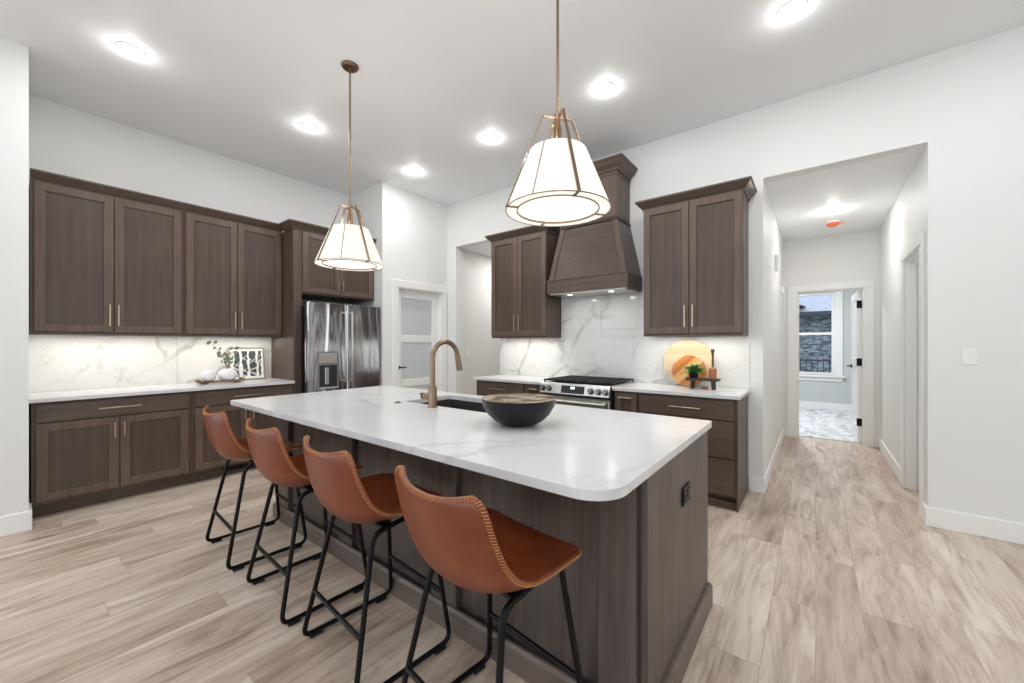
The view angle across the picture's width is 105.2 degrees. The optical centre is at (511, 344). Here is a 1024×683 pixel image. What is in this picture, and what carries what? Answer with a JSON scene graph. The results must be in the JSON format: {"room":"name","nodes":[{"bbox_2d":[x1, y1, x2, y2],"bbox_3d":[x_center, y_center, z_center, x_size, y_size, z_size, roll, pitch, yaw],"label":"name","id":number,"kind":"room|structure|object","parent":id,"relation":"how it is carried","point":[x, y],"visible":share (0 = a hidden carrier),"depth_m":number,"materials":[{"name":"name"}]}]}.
{"room":"kitchen","nodes":[
{"label":"kitchen","id":0,"kind":"room"},
{"bbox_2d":[0,37,28,516],"bbox_3d":[-5.368,-0.390,1.059,0.960,3.420,5.090,0,0,38],"label":"wall","id":1,"kind":"structure","parent":0,"point":[14,57],"depth_m":2.73,"materials":[{"name":"white paint"}]},
{"bbox_2d":[0,503,31,536],"bbox_3d":[-3.758,1.250,2.509,0.226,0.140,0.856,0,0,38],"label":"baseboard","id":2,"kind":"structure","parent":1,"relation":"attached to","point":[20,522],"depth_m":2.72,"materials":[{"name":"white wood"}]},
{"bbox_2d":[29,94,349,500],"bbox_3d":[-3.244,-0.390,4.456,0.150,3.420,2.882,0,0,38],"label":"wall","id":3,"kind":"structure","parent":0,"point":[63,140],"depth_m":3.95,"materials":[{"name":"white paint"}]},
{"bbox_2d":[29,168,184,335],"bbox_3d":[-3.617,-0.729,3.543,0.371,1.297,0.952,0,0,38],"label":"upper cabinet","id":4,"kind":"object","parent":3,"relation":"attached to","point":[107,260],"visible":1,"depth_m":3.40,"materials":[{"name":"brown wood"}]},
{"bbox_2d":[29,335,270,392],"bbox_3d":[-3.490,0.164,4.007,0.011,0.486,1.863,0,0,38],"label":"backsplash","id":5,"kind":"structure","parent":3,"relation":"attached to","point":[56,362],"depth_m":3.73,"materials":[{"name":"white stone"}]},
{"bbox_2d":[183,203,282,336],"bbox_3d":[-3.049,-0.729,4.275,0.371,1.297,0.901,0,0,38],"label":"upper cabinet","id":6,"kind":"object","parent":3,"relation":"attached to","point":[232,263],"visible":0.98,"depth_m":4.14,"materials":[{"name":"brown wood"}]},
{"bbox_2d":[350,182,446,385],"bbox_3d":[-1.666,-0.390,5.845,0.940,3.420,1.248,0,0,38],"label":"wall","id":7,"kind":"structure","parent":0,"point":[409,229],"depth_m":5.31,"materials":[{"name":"white paint"}]},
{"bbox_2d":[399,290,436,389],"bbox_3d":[-1.349,0.280,5.607,0.098,2.060,0.757,0,0,38],"label":"door","id":8,"kind":"structure","parent":7,"relation":"in","point":[417,310],"depth_m":5.62,"materials":[{"name":"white glass"}]},
{"bbox_2d":[392,279,446,391],"bbox_3d":[-1.332,0.228,5.590,0.141,2.185,0.968,0,0,38],"label":"trim","id":9,"kind":"structure","parent":7,"relation":"attached to","point":[397,284],"depth_m":5.70,"materials":[{"name":"white wood"}]},
{"bbox_2d":[462,249,499,394],"bbox_3d":[-0.004,-0.075,7.105,0.120,2.790,2.780,0,0,38],"label":"wall","id":10,"kind":"structure","parent":0,"point":[484,359],"depth_m":6.28,"materials":[{"name":"white paint"}]},
{"bbox_2d":[0,0,1023,205],"bbox_3d":[-0.397,-2.150,-0.185,10.400,0.100,9.220,0,0,38],"label":"ceiling","id":11,"kind":"structure","parent":0,"point":[238,80],"depth_m":2.96,"materials":[{"name":"white paint"}]},
{"bbox_2d":[115,41,144,57],"bbox_3d":[-2.720,-2.095,2.790,0.156,0.009,0.156,0,0,38],"label":"recessed light","id":12,"kind":"object","parent":11,"relation":"in","point":[129,49],"visible":1,"depth_m":2.78,"materials":[{"name":"white plastic"}]},
{"bbox_2d":[300,122,318,130],"bbox_3d":[-1.955,-2.095,3.777,0.156,0.009,0.156,0,0,38],"label":"recessed light","id":13,"kind":"object","parent":11,"relation":"in","point":[308,126],"visible":1,"depth_m":3.77,"materials":[{"name":"white plastic"}]},
{"bbox_2d":[314,60,383,270],"bbox_3d":[-1.222,-1.346,2.951,0.503,1.507,0.503,0,0,36],"label":"pendant light","id":14,"kind":"object","parent":11,"relation":"hanging from","point":[346,247],"visible":1,"depth_m":2.85,"materials":[{"name":"white fabric"}]},
{"bbox_2d":[323,260,375,268],"bbox_3d":[-1.222,-0.606,2.951,0.380,0.005,0.380,0,0,36],"label":"diffuser","id":15,"kind":"object","parent":14,"relation":"attached to","point":[340,264],"depth_m":2.97,"materials":[{"name":"white plastic"}]},
{"bbox_2d":[347,205,352,223],"bbox_3d":[-1.222,-0.970,2.951,0.040,0.150,0.040,0,0,36],"label":"socket","id":16,"kind":"object","parent":14,"relation":"attached to","point":[349,215],"depth_m":2.94,"materials":[{"name":"gold metal"}]},
{"bbox_2d":[407,169,419,174],"bbox_3d":[-1.199,-2.095,4.766,0.156,0.009,0.156,0,0,38],"label":"recessed light","id":17,"kind":"object","parent":11,"relation":"in","point":[410,171],"visible":1,"depth_m":4.75,"materials":[{"name":"white plastic"}]},
{"bbox_2d":[484,134,498,141],"bbox_3d":[-0.210,-2.095,3.986,0.156,0.009,0.156,0,0,38],"label":"recessed light","id":18,"kind":"object","parent":11,"relation":"in","point":[489,137],"visible":1,"depth_m":3.98,"materials":[{"name":"white plastic"}]},
{"bbox_2d":[505,0,610,226],"bbox_3d":[0.214,-1.361,1.837,0.503,1.477,0.503,0,0,-14],"label":"pendant light","id":19,"kind":"object","parent":11,"relation":"hanging from","point":[558,183],"visible":1,"depth_m":1.71,"materials":[{"name":"white fabric"}]},
{"bbox_2d":[553,113,561,137],"bbox_3d":[0.214,-1.000,1.837,0.040,0.150,0.040,0,0,-14],"label":"socket","id":20,"kind":"object","parent":19,"relation":"attached to","point":[557,130],"depth_m":1.82,"materials":[{"name":"gold metal"}]},
{"bbox_2d":[518,196,597,221],"bbox_3d":[0.214,-0.635,1.837,0.380,0.005,0.380,0,0,-14],"label":"diffuser","id":21,"kind":"object","parent":19,"relation":"attached to","point":[530,208],"depth_m":1.83,"materials":[{"name":"white plastic"}]},
{"bbox_2d":[596,82,615,94],"bbox_3d":[0.771,-2.095,3.212,0.156,0.009,0.156,0,0,38],"label":"recessed light","id":22,"kind":"object","parent":11,"relation":"in","point":[605,88],"visible":1,"depth_m":3.21,"materials":[{"name":"white plastic"}]},
{"bbox_2d":[777,0,807,19],"bbox_3d":[1.753,-2.095,2.450,0.156,0.009,0.156,0,0,38],"label":"recessed light","id":23,"kind":"object","parent":11,"relation":"in","point":[792,8],"visible":1,"depth_m":2.45,"materials":[{"name":"white plastic"}]},
{"bbox_2d":[0,408,1023,682],"bbox_3d":[1.375,1.364,2.097,10.400,0.112,15.000,0,0,38],"label":"floor","id":24,"kind":"structure","parent":0,"point":[834,573],"depth_m":2.05,"materials":[{"name":"brown wood"}]},
{"bbox_2d":[29,391,191,517],"bbox_3d":[-3.508,0.879,3.458,0.646,0.882,0.951,0,0,38],"label":"base cabinet","id":25,"kind":"object","parent":24,"relation":"on","point":[85,452],"visible":0.97,"depth_m":3.23,"materials":[{"name":"brown wood"}]},
{"bbox_2d":[29,378,294,403],"bbox_3d":[-3.239,0.423,3.812,0.643,0.030,1.863,0,0,38],"label":"countertop","id":26,"kind":"structure","parent":25,"relation":"on","point":[51,396],"depth_m":3.52,"materials":[{"name":"white stone"}]},
{"bbox_2d":[195,377,244,383],"bbox_3d":[-3.054,0.385,4.105,0.140,0.045,0.400,0,0,38],"label":"wooden tray","id":27,"kind":"object","parent":26,"relation":"on","point":[240,378],"visible":0.99,"depth_m":4.08,"materials":[{"name":"brown wood"}]},
{"bbox_2d":[200,370,215,381],"bbox_3d":[-3.121,0.322,4.020,0.128,0.118,0.128,0,0,38],"label":"vase","id":28,"kind":"object","parent":27,"relation":"on","point":[206,375],"visible":0.98,"depth_m":3.98,"materials":[{"name":"ceramic"}]},
{"bbox_2d":[218,368,237,379],"bbox_3d":[-3.018,0.320,4.153,0.172,0.122,0.172,0,0,38],"label":"vase","id":29,"kind":"object","parent":27,"relation":"on","point":[230,373],"visible":0.99,"depth_m":4.10,"materials":[{"name":"ceramic"}]},
{"bbox_2d":[206,340,238,368],"bbox_3d":[-3.040,0.118,4.118,0.067,0.314,0.282,0,0,38],"label":"eucalyptus sprig","id":30,"kind":"object","parent":29,"relation":"on","point":[227,358],"visible":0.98,"depth_m":4.14,"materials":[{"name":"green plant"}]},
{"bbox_2d":[227,347,265,379],"bbox_3d":[-3.033,0.222,4.478,0.082,0.369,0.355,0,0,38],"label":"framed print","id":31,"kind":"object","parent":26,"relation":"on","point":[249,363],"visible":0.87,"depth_m":4.49,"materials":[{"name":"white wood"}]},
{"bbox_2d":[189,384,292,482],"bbox_3d":[-2.940,0.879,4.190,0.646,0.882,0.900,0,0,38],"label":"base cabinet","id":32,"kind":"object","parent":24,"relation":"on","point":[207,463],"visible":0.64,"depth_m":3.85,"materials":[{"name":"brown wood"}]},
{"bbox_2d":[220,462,248,473],"bbox_3d":[-2.829,1.260,4.000,0.012,0.080,0.250,0,0,38],"label":"floor vent","id":33,"kind":"object","parent":32,"relation":"attached to","point":[237,467],"visible":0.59,"depth_m":4.00,"materials":[{"name":"black metal"}]},
{"bbox_2d":[223,462,246,471],"bbox_3d":[-2.826,1.260,3.998,0.004,0.052,0.214,0,0,38],"label":"grille","id":34,"kind":"object","parent":33,"relation":"attached to","point":[237,467],"depth_m":4.01,"materials":[{"name":"black metal"}]},
{"bbox_2d":[203,405,306,571],"bbox_3d":[-1.698,0.856,2.553,0.518,0.928,0.496,0,0,41],"label":"counter stool","id":35,"kind":"object","parent":24,"relation":"on","point":[221,436],"visible":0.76,"depth_m":2.36,"materials":[{"name":"leather"},{"name":"black metal"}]},
{"bbox_2d":[245,418,366,626],"bbox_3d":[-1.129,0.856,2.111,0.518,0.928,0.496,0,0,40],"label":"counter stool","id":36,"kind":"object","parent":24,"relation":"on","point":[269,453],"visible":0.67,"depth_m":1.91,"materials":[{"name":"leather"},{"name":"black metal"}]},
{"bbox_2d":[271,218,376,393],"bbox_3d":[-2.369,-0.029,4.917,0.664,2.697,1.079,0,0,38],"label":"tall cabinet","id":37,"kind":"object","parent":24,"relation":"on","point":[303,279],"visible":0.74,"depth_m":4.50,"materials":[{"name":"brown wood"}]},
{"bbox_2d":[302,301,379,392],"bbox_3d":[-2.248,0.412,4.912,0.804,1.775,0.926,0,0,38],"label":"refrigerator","id":38,"kind":"object","parent":24,"relation":"on","point":[341,342],"visible":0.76,"depth_m":4.62,"materials":[{"name":"grey metal"}]},
{"bbox_2d":[302,435,450,682],"bbox_3d":[-0.618,0.856,1.712,0.518,0.928,0.496,0,0,42],"label":"counter stool","id":39,"kind":"object","parent":24,"relation":"on","point":[335,480],"visible":0.81,"depth_m":1.54,"materials":[{"name":"leather"},{"name":"black metal"}]},
{"bbox_2d":[395,465,582,682],"bbox_3d":[-0.091,0.856,1.280,0.518,0.928,0.496,0,0,45],"label":"counter stool","id":40,"kind":"object","parent":24,"relation":"on","point":[475,547],"visible":1,"depth_m":1.13,"materials":[{"name":"leather"},{"name":"black metal"}]},
{"bbox_2d":[273,418,712,682],"bbox_3d":[-0.408,0.875,2.489,2.872,0.890,0.948,0,0,38],"label":"kitchen island","id":41,"kind":"object","parent":24,"relation":"on","point":[640,592],"visible":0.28,"depth_m":1.55,"materials":[{"name":"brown wood"}]},
{"bbox_2d":[230,385,711,500],"bbox_3d":[-0.485,0.415,2.412,2.875,0.030,1.284,0,0,38],"label":"island countertop","id":42,"kind":"structure","parent":41,"relation":"on","point":[576,452],"depth_m":1.75,"materials":[{"name":"white stone"}]},
{"bbox_2d":[420,339,462,407],"bbox_3d":[-0.465,0.184,2.591,0.161,0.430,0.289,0,0,38],"label":"faucet","id":43,"kind":"object","parent":42,"relation":"on","point":[431,396],"visible":1,"depth_m":2.47,"materials":[{"name":"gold metal"}]},
{"bbox_2d":[421,399,486,412],"bbox_3d":[-0.320,0.540,2.673,0.800,0.219,0.460,0,0,38],"label":"sink","id":44,"kind":"object","parent":42,"relation":"in","point":[451,403],"visible":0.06,"depth_m":2.97,"materials":[{"name":"black metal"}]},
{"bbox_2d":[481,393,555,426],"bbox_3d":[0.034,0.334,1.955,0.372,0.132,0.372,0,0,38],"label":"decorative bowl","id":45,"kind":"object","parent":42,"relation":"on","point":[508,409],"visible":1,"depth_m":1.83,"materials":[{"name":"black ceramic"}]},
{"bbox_2d":[682,481,689,506],"bbox_3d":[0.734,0.630,1.645,0.011,0.074,0.112,0,0,38],"label":"power outlet","id":46,"kind":"object","parent":41,"relation":"attached to","point":[686,489],"visible":1,"depth_m":1.62,"materials":[{"name":"black plastic"}]},
{"bbox_2d":[684,488,689,500],"bbox_3d":[0.737,0.630,1.643,0.004,0.032,0.086,0,0,38],"label":"socket","id":47,"kind":"object","parent":46,"relation":"attached to","point":[687,490],"depth_m":1.64,"materials":[{"name":"black plastic"}]},
{"bbox_2d":[477,380,524,395],"bbox_3d":[0.025,0.877,4.760,0.726,0.886,0.643,0,0,38],"label":"base cabinet","id":48,"kind":"object","parent":24,"relation":"on","point":[484,388],"visible":0.2,"depth_m":4.54,"materials":[{"name":"brown wood"}]},
{"bbox_2d":[473,374,552,384],"bbox_3d":[0.121,0.418,4.691,1.009,0.030,0.636,0,0,38],"label":"countertop","id":49,"kind":"structure","parent":48,"relation":"on","point":[524,379],"depth_m":4.58,"materials":[{"name":"white stone"}]},
{"bbox_2d":[525,384,542,393],"bbox_3d":[0.412,0.877,4.459,0.253,0.886,0.643,0,0,38],"label":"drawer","id":50,"kind":"object","parent":24,"relation":"on","point":[529,388],"visible":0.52,"depth_m":4.24,"materials":[{"name":"brown wood"}]},
{"bbox_2d":[540,375,634,409],"bbox_3d":[0.786,0.816,4.094,0.762,0.909,0.728,0,0,38],"label":"gas range","id":51,"kind":"object","parent":24,"relation":"on","point":[573,390],"visible":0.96,"depth_m":3.84,"materials":[{"name":"grey metal"}]},
{"bbox_2d":[542,381,634,387],"bbox_3d":[0.809,0.405,4.125,0.762,0.019,0.650,0,0,38],"label":"cooktop","id":52,"kind":"object","parent":51,"relation":"in","point":[556,384],"depth_m":3.88,"materials":[{"name":"black glass"}]},
{"bbox_2d":[614,391,638,412],"bbox_3d":[1.221,0.877,3.832,0.230,0.886,0.643,0,0,38],"label":"base cabinet","id":53,"kind":"object","parent":24,"relation":"on","point":[626,401],"visible":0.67,"depth_m":3.60,"materials":[{"name":"brown wood"}]},
{"bbox_2d":[639,392,747,512],"bbox_3d":[1.624,0.877,3.519,0.789,0.886,0.643,0,0,38],"label":"base cabinet","id":54,"kind":"object","parent":24,"relation":"on","point":[728,433],"visible":0.44,"depth_m":3.15,"materials":[{"name":"brown wood"}]},
{"bbox_2d":[612,382,750,399],"bbox_3d":[1.541,0.418,3.589,1.042,0.030,0.636,0,0,38],"label":"countertop","id":55,"kind":"structure","parent":54,"relation":"on","point":[655,388],"depth_m":3.44,"materials":[{"name":"white stone"}]},
{"bbox_2d":[664,339,711,384],"bbox_3d":[1.698,0.177,3.778,0.452,0.450,0.076,0,0,38],"label":"cutting board","id":56,"kind":"object","parent":55,"relation":"on","point":[681,348],"visible":0.64,"depth_m":3.80,"materials":[{"name":"brown wood"}]},
{"bbox_2d":[672,355,705,386],"bbox_3d":[1.685,0.254,3.729,0.300,0.295,0.082,0,0,38],"label":"cutting board","id":57,"kind":"object","parent":55,"relation":"on","point":[677,369],"visible":0.67,"depth_m":3.74,"materials":[{"name":"brown wood"}]},
{"bbox_2d":[685,377,720,389],"bbox_3d":[1.716,0.355,3.516,0.270,0.097,0.120,0,0,38],"label":"stand","id":58,"kind":"object","parent":55,"relation":"on","point":[692,380],"visible":0.98,"depth_m":3.48,"materials":[{"name":"grey wood"}]},
{"bbox_2d":[680,363,706,377],"bbox_3d":[1.662,0.236,3.564,0.237,0.141,0.224,0,0,38],"label":"potted plant","id":59,"kind":"object","parent":58,"relation":"on","point":[693,370],"visible":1,"depth_m":3.54,"materials":[{"name":"green plant"}]},
{"bbox_2d":[709,349,716,378],"bbox_3d":[1.781,0.173,3.472,0.066,0.265,0.066,0,0,38],"label":"pepper mill","id":60,"kind":"object","parent":58,"relation":"on","point":[712,371],"visible":1,"depth_m":3.46,"materials":[{"name":"brown wood"}]},
{"bbox_2d":[462,149,923,256],"bbox_3d":[2.062,-1.518,5.470,5.450,0.105,2.730,0,0,38],"label":"ceiling","id":61,"kind":"structure","parent":0,"point":[866,192],"depth_m":3.91,"materials":[{"name":"white paint"}]},
{"bbox_2d":[824,208,841,212],"bbox_3d":[3.522,-1.460,4.292,0.156,0.009,0.156,0,0,38],"label":"recessed light","id":62,"kind":"object","parent":61,"relation":"in","point":[835,209],"visible":1,"depth_m":4.27,"materials":[{"name":"white plastic"}]},
{"bbox_2d":[825,220,844,226],"bbox_3d":[3.854,-1.438,4.667,0.180,0.055,0.140,0,0,38],"label":"smoke detector","id":63,"kind":"object","parent":61,"relation":"attached to","point":[832,223],"visible":1,"depth_m":4.64,"materials":[{"name":"orange plastic"}]},
{"bbox_2d":[447,25,1023,523],"bbox_3d":[2.776,-0.390,3.111,9.430,3.420,0.120,0,0,38],"label":"wall","id":64,"kind":"structure","parent":0,"point":[963,105],"depth_m":2.80,"materials":[{"name":"white paint"}]},
{"bbox_2d":[485,225,560,337],"bbox_3d":[0.150,-0.724,4.829,0.961,1.297,0.384,0,0,38],"label":"upper cabinet","id":65,"kind":"object","parent":64,"relation":"attached to","point":[522,259],"visible":0.96,"depth_m":4.67,"materials":[{"name":"brown wood"}]},
{"bbox_2d":[546,153,642,298],"bbox_3d":[0.878,-1.202,4.233,0.935,1.326,0.436,0,0,38],"label":"range hood","id":66,"kind":"object","parent":64,"relation":"attached to","point":[598,257],"visible":0.81,"depth_m":4.03,"materials":[{"name":"brown wood"}]},
{"bbox_2d":[500,289,748,388],"bbox_3d":[0.992,-0.089,4.412,2.898,0.982,0.011,0,0,38],"label":"backsplash","id":67,"kind":"structure","parent":64,"relation":"attached to","point":[625,353],"depth_m":4.33,"materials":[{"name":"white stone"}]},
{"bbox_2d":[635,176,756,336],"bbox_3d":[1.686,-0.724,3.636,0.970,1.297,0.384,0,0,38],"label":"upper cabinet","id":68,"kind":"object","parent":64,"relation":"attached to","point":[696,240],"visible":1,"depth_m":3.48,"materials":[{"name":"brown wood"}]},
{"bbox_2d":[962,348,977,364],"bbox_3d":[3.179,0.085,2.717,0.075,0.115,0.010,0,0,38],"label":"light switch","id":69,"kind":"object","parent":64,"relation":"attached to","point":[969,355],"visible":1,"depth_m":2.71,"materials":[{"name":"white plastic"}]},
{"bbox_2d":[922,502,1023,544],"bbox_3d":[4.767,1.250,1.551,4.371,0.140,0.128,0,0,38],"label":"baseboard","id":70,"kind":"structure","parent":64,"relation":"attached to","point":[992,528],"depth_m":2.70,"materials":[{"name":"white wood"}]},
{"bbox_2d":[765,186,782,471],"bbox_3d":[3.050,-0.075,4.626,0.120,2.790,2.610,0,0,38],"label":"wall","id":71,"kind":"structure","parent":0,"point":[773,238],"depth_m":4.12,"materials":[{"name":"white paint"}]},
{"bbox_2d":[775,254,779,271],"bbox_3d":[3.019,-0.925,4.454,0.042,0.180,0.120,0,0,38],"label":"door chime","id":72,"kind":"object","parent":71,"relation":"attached to","point":[777,257],"visible":0.99,"depth_m":4.41,"materials":[{"name":"white plastic"}]},
{"bbox_2d":[748,426,900,493],"bbox_3d":[3.412,1.250,4.260,1.123,0.140,2.746,0,0,38],"label":"baseboard","id":73,"kind":"structure","parent":71,"relation":"attached to","point":[755,484],"depth_m":3.94,"materials":[{"name":"white wood"}]},
{"bbox_2d":[799,290,857,404],"bbox_3d":[5.862,-0.055,8.204,5.200,2.750,0.150,0,0,38],"label":"wall","id":74,"kind":"structure","parent":0,"point":[835,392],"depth_m":7.65,"materials":[{"name":"white paint"}]},
{"bbox_2d":[799,292,834,374],"bbox_3d":[5.506,-0.210,8.480,2.300,1.660,0.070,0,0,38],"label":"window","id":75,"kind":"structure","parent":74,"relation":"in","point":[816,310],"depth_m":7.93,"materials":[{"name":"clear glass"}]},
{"bbox_2d":[799,291,845,381],"bbox_3d":[5.451,-0.212,8.409,2.620,1.895,0.090,0,0,38],"label":"trim","id":76,"kind":"structure","parent":74,"relation":"attached to","point":[838,377],"depth_m":7.68,"materials":[{"name":"white wood"}]},
{"bbox_2d":[799,401,850,411],"bbox_3d":[5.811,1.239,8.138,5.200,0.138,0.016,0,0,38],"label":"baseboard","id":77,"kind":"structure","parent":74,"relation":"attached to","point":[802,404],"depth_m":7.79,"materials":[{"name":"white wood"}]},
{"bbox_2d":[783,229,879,446],"bbox_3d":[4.335,-0.075,5.357,1.252,2.790,0.120,0,0,38],"label":"wall","id":78,"kind":"structure","parent":0,"point":[849,257],"depth_m":5.28,"materials":[{"name":"white paint"}]},
{"bbox_2d":[788,280,874,446],"bbox_3d":[4.329,0.247,5.349,0.913,2.145,0.141,0,0,38],"label":"trim","id":79,"kind":"structure","parent":78,"relation":"attached to","point":[867,286],"depth_m":5.23,"materials":[{"name":"white wood"}]},
{"bbox_2d":[847,290,861,441],"bbox_3d":[4.818,0.296,5.473,0.157,2.023,0.692,0,0,35],"label":"door","id":80,"kind":"structure","parent":78,"relation":"in","point":[856,298],"depth_m":5.41,"materials":[{"name":"white wood"}]},
{"bbox_2d":[880,151,923,466],"bbox_3d":[3.945,-0.075,3.932,0.120,2.790,2.610,0,0,38],"label":"wall","id":81,"kind":"structure","parent":0,"point":[904,221],"depth_m":4.05,"materials":[{"name":"white paint"}]},
{"bbox_2d":[900,232,924,518],"bbox_3d":[3.409,0.237,3.259,0.141,2.165,0.906,0,0,38],"label":"trim","id":82,"kind":"structure","parent":81,"relation":"attached to","point":[916,248],"depth_m":3.52,"materials":[{"name":"white wood"}]},
{"bbox_2d":[918,263,918,489],"bbox_3d":[3.425,0.289,3.247,0.096,2.038,0.700,0,0,38],"label":"door","id":83,"kind":"structure","parent":81,"relation":"in","point":[918,263],"depth_m":3.50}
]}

